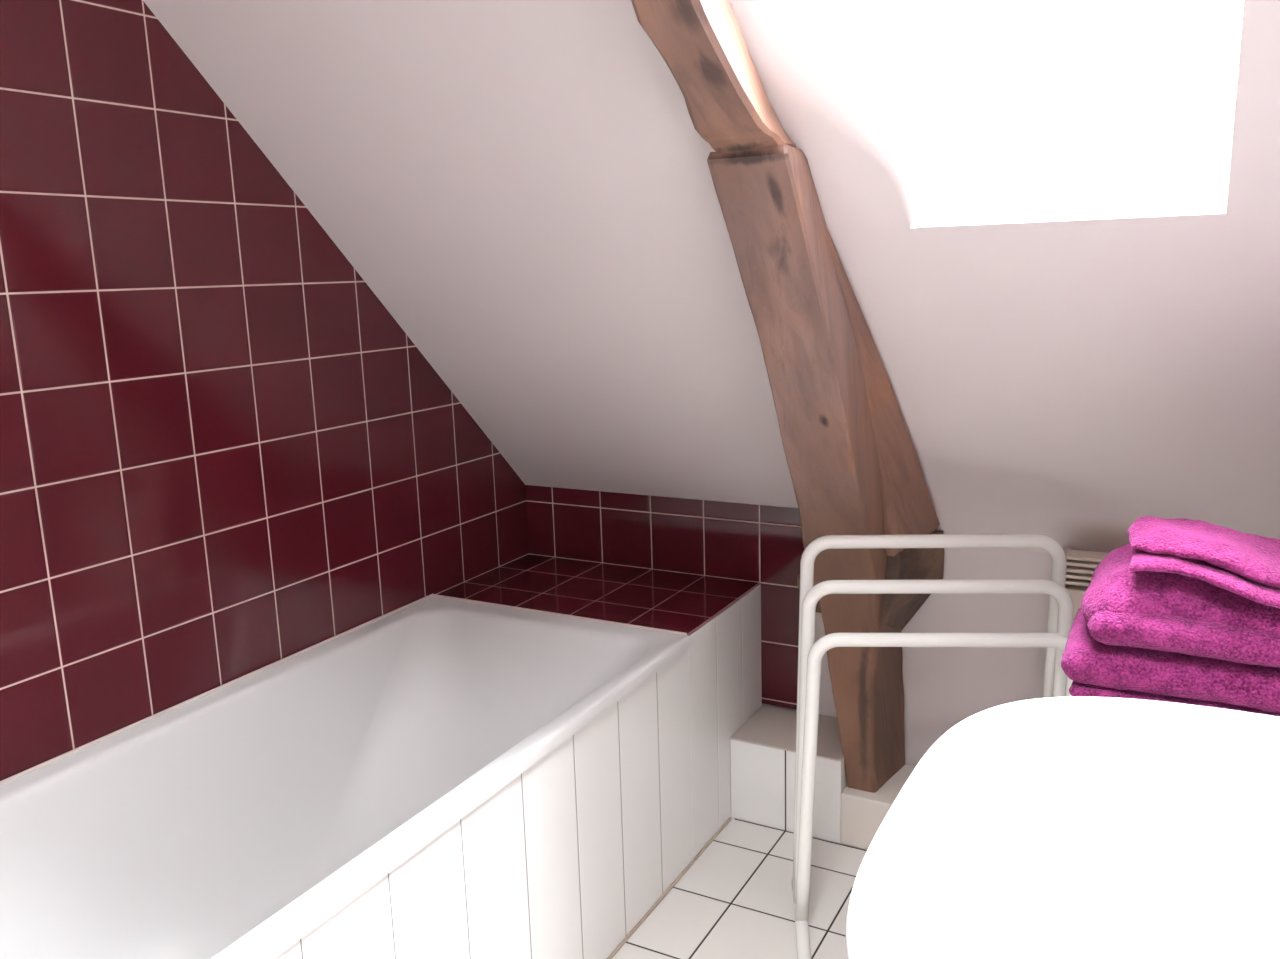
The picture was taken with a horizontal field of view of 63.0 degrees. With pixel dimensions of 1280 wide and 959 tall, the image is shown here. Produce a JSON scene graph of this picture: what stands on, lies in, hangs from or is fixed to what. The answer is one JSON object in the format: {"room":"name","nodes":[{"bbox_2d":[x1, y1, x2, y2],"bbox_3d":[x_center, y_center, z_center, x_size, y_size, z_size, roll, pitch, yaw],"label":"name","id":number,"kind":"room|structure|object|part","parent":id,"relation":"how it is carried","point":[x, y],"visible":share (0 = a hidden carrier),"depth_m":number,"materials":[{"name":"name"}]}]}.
{"room":"bathroom","nodes":[
{"label":"bathroom","id":0,"kind":"room"},
{"bbox_2d":[0,0,528,780],"bbox_3d":[-1.115,-0.110,1.397,0.001,2.350,3.312,4,13,28],"label":"wall","id":1,"kind":"structure","parent":0,"point":[224,458],"depth_m":1.89,"materials":[{"name":"red tile"}]},
{"bbox_2d":[143,0,1279,552],"bbox_3d":[-0.256,-0.434,0.850,1.980,1.790,3.312,4,13,28],"label":"ceiling","id":2,"kind":"structure","parent":0,"point":[1075,332],"depth_m":1.80,"materials":[{"name":"paint"}]},
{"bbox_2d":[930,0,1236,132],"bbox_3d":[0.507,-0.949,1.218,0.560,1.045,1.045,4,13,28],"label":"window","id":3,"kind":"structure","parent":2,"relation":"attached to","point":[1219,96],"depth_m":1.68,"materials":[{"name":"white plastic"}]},
{"bbox_2d":[612,817,866,958],"bbox_3d":[-0.210,1.110,1.161,1.980,0.001,3.312,4,13,28],"label":"floor","id":4,"kind":"structure","parent":0,"point":[735,901],"depth_m":2.19,"materials":[{"name":"white tile"}]},
{"bbox_2d":[0,594,690,958],"bbox_3d":[-0.602,0.659,1.712,0.708,0.399,1.714,4,13,28],"label":"bathtub","id":5,"kind":"object","parent":4,"relation":"on","point":[233,819],"visible":0.86,"depth_m":1.99,"materials":[{"name":"white ceramic"}]},
{"bbox_2d":[274,649,694,958],"bbox_3d":[-0.307,0.769,1.573,0.038,0.514,1.715,4,13,28],"label":"bath panel","id":6,"kind":"object","parent":4,"relation":"on","point":[568,859],"visible":0.8,"depth_m":1.84,"materials":[{"name":"white wood"}]},
{"bbox_2d":[436,554,761,860],"bbox_3d":[-0.094,0.536,2.643,0.705,0.538,0.414,4,13,28],"label":"tiled ledge","id":7,"kind":"object","parent":4,"relation":"on","point":[721,617],"visible":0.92,"depth_m":2.50,"materials":[{"name":"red tile"}]},
{"bbox_2d":[730,704,915,850],"bbox_3d":[0.830,0.742,2.302,1.279,0.209,0.220,4,13,28],"label":"tiled ledge","id":8,"kind":"structure","parent":4,"relation":"on","point":[763,749],"depth_m":2.45,"materials":[{"name":"white tile"}]},
{"bbox_2d":[631,0,943,792],"bbox_3d":[0.126,-0.244,1.601,0.325,2.208,1.728,4,13,28],"label":"wooden beam","id":9,"kind":"structure","parent":8,"relation":"on","point":[854,466],"depth_m":1.87,"materials":[{"name":"brown wood"}]},
{"bbox_3d":[0.358,0.092,2.053,0.169,1.357,0.831,4,13,28],"label":"post","id":10,"kind":"part","parent":9,"relation":"part of","materials":[{"name":"brown wood"}]},
{"bbox_3d":[0.594,0.765,2.433,0.196,0.127,0.206,4,13,28],"label":"post","id":11,"kind":"part","parent":8,"relation":"part of","materials":[{"name":"white tile"}]},
{"bbox_2d":[791,534,1073,958],"bbox_3d":[0.560,0.520,1.978,0.531,0.789,0.326,-1,11,6],"label":"towel rack","id":12,"kind":"object","parent":4,"relation":"on","point":[1057,683],"visible":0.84,"depth_m":2.00,"materials":[{"name":"white metal"}]},
{"bbox_3d":[0.565,0.585,2.009,0.528,0.610,0.036,-1,11,6],"label":"rail","id":13,"kind":"part","parent":12,"relation":"part of","materials":[{"name":"white metal"}]},
{"bbox_2d":[846,696,1279,958],"bbox_3d":[0.478,0.712,0.875,0.554,0.850,0.662,4,13,28],"label":"washbasin","id":14,"kind":"object","parent":4,"relation":"on","point":[1077,827],"visible":1,"depth_m":0.97,"materials":[{"name":"white ceramic"}]},
{"bbox_3d":[0.853,0.642,1.542,0.355,0.704,0.225,4,13,28],"label":"towel stand","id":15,"kind":"object","parent":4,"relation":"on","visible":0},
{"bbox_2d":[1058,610,1279,716],"bbox_3d":[0.822,0.256,1.462,0.417,0.084,0.274,4,13,28],"label":"towel","id":16,"kind":"object","parent":15,"relation":"on","point":[1096,669],"visible":0.48,"depth_m":1.39,"materials":[{"name":"pink fabric"}]},
{"bbox_2d":[1081,545,1279,666],"bbox_3d":[0.829,0.166,1.430,0.412,0.104,0.290,4,13,28],"label":"towel","id":17,"kind":"object","parent":16,"relation":"on","point":[1163,612],"visible":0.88,"depth_m":1.37,"materials":[{"name":"pink fabric"}]},
{"bbox_2d":[1128,513,1279,607],"bbox_3d":[0.834,0.109,1.388,0.343,0.074,0.238,4,13,28],"label":"towel","id":18,"kind":"object","parent":17,"relation":"on","point":[1244,565],"visible":1,"depth_m":1.37,"materials":[{"name":"pink fabric"}]},
{"bbox_2d":[526,485,1051,765],"bbox_3d":[0.565,0.441,2.506,1.980,0.735,0.012,4,13,28],"label":"wall","id":19,"kind":"structure","parent":0,"point":[944,687],"depth_m":2.58,"materials":[{"name":"paint"}]},
{"bbox_2d":[1064,547,1107,626],"bbox_3d":[1.133,0.384,2.130,0.534,0.442,0.093,4,13,28],"label":"heater","id":20,"kind":"object","parent":19,"relation":"attached to","point":[1080,563],"visible":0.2,"depth_m":2.17,"materials":[{"name":"beige metal"}]}
]}

